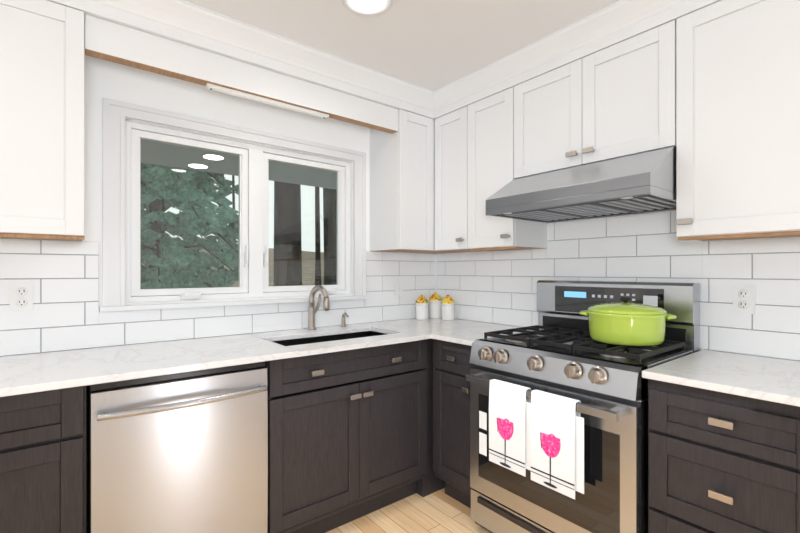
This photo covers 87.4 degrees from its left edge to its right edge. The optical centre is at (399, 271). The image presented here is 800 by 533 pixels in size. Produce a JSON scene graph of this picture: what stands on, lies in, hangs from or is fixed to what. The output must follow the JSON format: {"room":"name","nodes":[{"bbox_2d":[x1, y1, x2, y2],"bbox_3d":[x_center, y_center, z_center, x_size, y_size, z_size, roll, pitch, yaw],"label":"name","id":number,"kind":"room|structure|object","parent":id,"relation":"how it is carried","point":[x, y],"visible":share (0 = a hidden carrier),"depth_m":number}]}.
{"room":"kitchen","nodes":[
{"label":"kitchen","id":0,"kind":"room"},
{"bbox_2d":[3,55,435,355],"bbox_3d":[-1.335,0.066,1.996,4.000,2.380,0.140,0,0,-38],"label":"wall","id":1,"kind":"structure","parent":0,"point":[116,81],"depth_m":2.08},
{"bbox_2d":[0,0,84,240],"bbox_3d":[-1.588,-0.555,1.474,0.756,0.867,0.357,0,0,-38],"label":"upper cabinet","id":2,"kind":"object","parent":1,"relation":"attached to","point":[42,119],"visible":1,"depth_m":1.52},
{"bbox_2d":[0,238,435,355],"bbox_3d":[-0.848,0.106,2.266,2.896,0.472,0.036,0,0,-38],"label":"tile backsplash","id":3,"kind":"structure","parent":1,"relation":"attached to","point":[64,275],"depth_m":1.92},
{"bbox_2d":[10,283,32,311],"bbox_3d":[-1.550,0.106,1.715,0.072,0.116,0.008,0,0,-38],"label":"duplex electrical outlet","id":4,"kind":"object","parent":3,"relation":"attached to","point":[21,296],"visible":1,"depth_m":1.71},
{"bbox_2d":[99,98,368,311],"bbox_3d":[-0.824,-0.299,2.370,1.435,0.958,0.181,0,0,-38],"label":"window","id":5,"kind":"structure","parent":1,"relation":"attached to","point":[128,128],"depth_m":2.27},
{"bbox_2d":[370,106,500,253],"bbox_3d":[0.227,-0.561,2.749,0.610,0.855,0.613,0,0,-38],"label":"upper cabinet","id":6,"kind":"object","parent":1,"relation":"attached to","point":[418,183],"visible":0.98,"depth_m":2.64},
{"bbox_2d":[184,0,617,90],"bbox_3d":[0.044,-1.149,0.256,4.280,0.050,4.580,0,0,-38],"label":"ceiling","id":7,"kind":"structure","parent":0,"point":[432,45],"depth_m":1.93},
{"bbox_2d":[342,0,392,15],"bbox_3d":[-0.135,-1.116,1.722,0.210,0.013,0.210,0,0,-38],"label":"recessed light","id":8,"kind":"object","parent":7,"relation":"in","point":[368,7],"visible":1,"depth_m":1.76},
{"bbox_2d":[326,488,490,532],"bbox_3d":[0.044,1.286,0.256,4.280,0.060,4.580,0,0,-38],"label":"floor","id":9,"kind":"structure","parent":0,"point":[439,511],"depth_m":2.13},
{"bbox_2d":[0,386,86,532],"bbox_3d":[-1.498,0.812,1.359,0.754,0.888,0.649,0,0,-38],"label":"base cabinet","id":10,"kind":"object","parent":9,"relation":"on","point":[43,461],"visible":0.94,"depth_m":1.30},
{"bbox_2d":[87,361,267,532],"bbox_3d":[-0.945,0.813,1.758,0.592,0.887,0.676,0,0,-38],"label":"stainless steel dishwasher","id":11,"kind":"object","parent":9,"relation":"on","point":[185,452],"visible":0.92,"depth_m":1.53},
{"bbox_2d":[265,332,426,532],"bbox_3d":[-0.379,0.812,2.247,0.886,0.888,0.649,0,0,-38],"label":"base cabinet","id":12,"kind":"object","parent":9,"relation":"on","point":[338,456],"visible":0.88,"depth_m":1.98},
{"bbox_2d":[0,318,491,396],"bbox_3d":[-0.658,0.354,2.027,2.900,0.024,0.651,0,0,-38],"label":"countertop","id":13,"kind":"structure","parent":12,"relation":"on","point":[54,370],"depth_m":1.72},
{"bbox_2d":[307,285,329,329],"bbox_3d":[-0.468,0.210,2.421,0.092,0.262,0.169,0,0,-38],"label":"faucet","id":14,"kind":"object","parent":13,"relation":"on","point":[312,310],"visible":1,"depth_m":2.44},
{"bbox_2d":[272,331,404,397],"bbox_3d":[-0.351,0.516,2.240,0.725,0.295,0.340,0,0,-38],"label":"sink","id":15,"kind":"object","parent":13,"relation":"in","point":[299,341],"visible":0.02,"depth_m":2.33},
{"bbox_2d":[340,313,348,326],"bbox_3d":[-0.331,0.297,2.564,0.044,0.089,0.107,0,0,-38],"label":"soap dispenser","id":16,"kind":"object","parent":13,"relation":"on","point":[343,322],"visible":1,"depth_m":2.58},
{"bbox_2d":[415,294,428,319],"bbox_3d":[0.157,0.252,2.974,0.094,0.178,0.094,0,0,-38],"label":"ceramic canister","id":17,"kind":"object","parent":13,"relation":"on","point":[422,307],"visible":1,"depth_m":2.94},
{"bbox_2d":[429,292,441,318],"bbox_3d":[0.257,0.246,3.054,0.098,0.190,0.098,0,0,-38],"label":"ceramic canister","id":18,"kind":"object","parent":13,"relation":"on","point":[435,300],"visible":0.94,"depth_m":3.01},
{"bbox_2d":[441,295,454,319],"bbox_3d":[0.338,0.252,2.944,0.094,0.178,0.094,0,0,-38],"label":"ceramic canister","id":19,"kind":"object","parent":13,"relation":"on","point":[447,308],"visible":1,"depth_m":2.91},
{"bbox_2d":[416,339,444,496],"bbox_3d":[0.201,0.812,2.752,0.647,0.888,0.578,0,0,-38],"label":"cabinet filler","id":20,"kind":"object","parent":9,"relation":"on","point":[430,482],"visible":0.14,"depth_m":2.35},
{"bbox_2d":[433,339,475,508],"bbox_3d":[0.506,0.812,2.366,0.649,0.888,0.318,0,0,-38],"label":"base cabinet","id":21,"kind":"object","parent":9,"relation":"on","point":[452,365],"visible":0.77,"depth_m":2.20},
{"bbox_2d":[432,323,532,345],"bbox_3d":[0.523,0.354,2.348,0.650,0.024,0.275,0,0,-38],"label":"countertop","id":22,"kind":"structure","parent":21,"relation":"on","point":[466,335],"depth_m":2.30},
{"bbox_2d":[466,280,699,532],"bbox_3d":[0.797,0.654,1.902,0.714,1.205,0.754,0,0,-38],"label":"steel gas range","id":23,"kind":"object","parent":9,"relation":"on","point":[557,350],"visible":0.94,"depth_m":1.73},
{"bbox_2d":[489,379,530,476],"bbox_3d":[0.470,0.651,1.755,0.042,0.350,0.215,0,0,-38],"label":"towel","id":24,"kind":"object","parent":23,"relation":"hanging from","point":[509,424],"visible":0.98,"depth_m":1.74},
{"bbox_2d":[530,390,583,498],"bbox_3d":[0.601,0.652,1.590,0.042,0.352,0.215,0,0,-38],"label":"towel","id":25,"kind":"object","parent":23,"relation":"hanging from","point":[557,439],"visible":0.98,"depth_m":1.57},
{"bbox_2d":[579,297,676,345],"bbox_3d":[0.965,0.205,1.790,0.304,0.188,0.348,0,0,-38],"label":"cooking pot","id":26,"kind":"object","parent":23,"relation":"on","point":[625,322],"visible":1,"depth_m":1.68},
{"bbox_2d":[648,379,799,532],"bbox_3d":[1.222,0.812,1.462,0.649,0.888,0.447,0,0,-38],"label":"base cabinet","id":27,"kind":"object","parent":9,"relation":"on","point":[719,462],"visible":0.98,"depth_m":1.29},
{"bbox_2d":[642,349,799,406],"bbox_3d":[1.366,0.354,1.284,0.645,0.024,0.909,0,0,-38],"label":"countertop","id":28,"kind":"structure","parent":27,"relation":"on","point":[776,380],"depth_m":1.39},
{"bbox_2d":[436,211,799,360],"bbox_3d":[1.623,0.066,1.597,0.140,2.380,4.440,0,0,-38],"label":"wall","id":29,"kind":"structure","parent":0,"point":[640,214],"depth_m":2.00},
{"bbox_2d":[468,87,547,250],"bbox_3d":[0.619,-0.555,2.458,0.357,0.867,0.328,0,0,-38],"label":"upper cabinet","id":30,"kind":"object","parent":29,"relation":"attached to","point":[490,145],"visible":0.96,"depth_m":2.37},
{"bbox_2d":[514,20,675,178],"bbox_3d":[0.958,-0.741,2.030,0.357,0.496,0.760,0,0,-38],"label":"upper cabinet","id":31,"kind":"object","parent":29,"relation":"attached to","point":[618,100],"visible":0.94,"depth_m":1.88},
{"bbox_2d":[486,146,675,222],"bbox_3d":[0.880,-0.385,1.968,0.556,0.213,0.756,0,0,-38],"label":"steel range hood","id":32,"kind":"object","parent":31,"relation":"attached to","point":[640,183],"visible":0.85,"depth_m":1.78},
{"bbox_2d":[436,211,799,360],"bbox_3d":[1.093,0.034,2.136,0.016,0.616,2.580,0,0,-38],"label":"tile backsplash","id":33,"kind":"structure","parent":29,"relation":"attached to","point":[498,287],"depth_m":2.00},
{"bbox_2d":[733,285,754,313],"bbox_3d":[1.414,0.116,1.721,0.008,0.116,0.072,0,0,-38],"label":"duplex electrical outlet","id":34,"kind":"object","parent":33,"relation":"attached to","point":[743,299],"visible":1,"depth_m":1.72},
{"bbox_2d":[676,0,799,240],"bbox_3d":[1.478,-0.555,1.374,0.357,0.867,0.910,0,0,-38],"label":"upper cabinet","id":35,"kind":"object","parent":29,"relation":"attached to","point":[737,119],"visible":1,"depth_m":1.49},
{"label":"outside","id":36,"kind":"structure","parent":0,"visible":0},
{"bbox_2d":[140,248,323,286],"bbox_3d":[-23.086,-1.224,29.429,64.000,5.839,69.840,0,0,-38],"label":"ground","id":37,"kind":"structure","parent":36,"point":[310,276],"depth_m":26.20},
{"bbox_2d":[140,140,336,189],"bbox_3d":[-1.621,0.296,3.160,9.000,2.820,1.980,0,0,-38],"label":"porch roof","id":38,"kind":"structure","parent":37,"relation":"on","point":[235,164],"depth_m":3.90},
{"bbox_2d":[140,163,336,288],"bbox_3d":[-10.019,-6.746,21.030,35.259,17.899,36.720,0,0,-38],"label":"tree","id":39,"kind":"object","parent":37,"relation":"on","point":[207,233],"depth_m":6.34},
{"bbox_3d":[-0.047,-1.056,1.254,2.897,0.133,2.617,0,0,-38],"label":"cabinet filler","id":40,"kind":"structure","parent":0,"visible":0},
{"bbox_2d":[85,14,397,133],"bbox_3d":[-0.628,-0.921,2.105,1.529,0.135,0.059,0,0,-38],"label":"window valance","id":41,"kind":"object","parent":40,"relation":"attached to","point":[106,40],"visible":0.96,"depth_m":1.91},
{"bbox_2d":[205,83,328,118],"bbox_3d":[-0.641,-0.843,2.102,0.620,0.019,0.038,0,0,-38],"label":"light fixture","id":42,"kind":"object","parent":41,"relation":"attached to","point":[260,99],"visible":0.98,"depth_m":2.07},
{"bbox_2d":[47,0,440,119],"bbox_3d":[-0.760,-1.056,1.906,2.590,0.133,0.096,0,0,-38],"label":"crown molding","id":43,"kind":"structure","parent":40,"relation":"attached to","point":[205,29],"depth_m":1.97},
{"bbox_2d":[435,0,720,115],"bbox_3d":[0.943,-1.056,1.766,0.096,0.133,2.190,0,0,-38],"label":"crown molding","id":44,"kind":"structure","parent":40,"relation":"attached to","point":[619,21],"depth_m":1.97}
]}

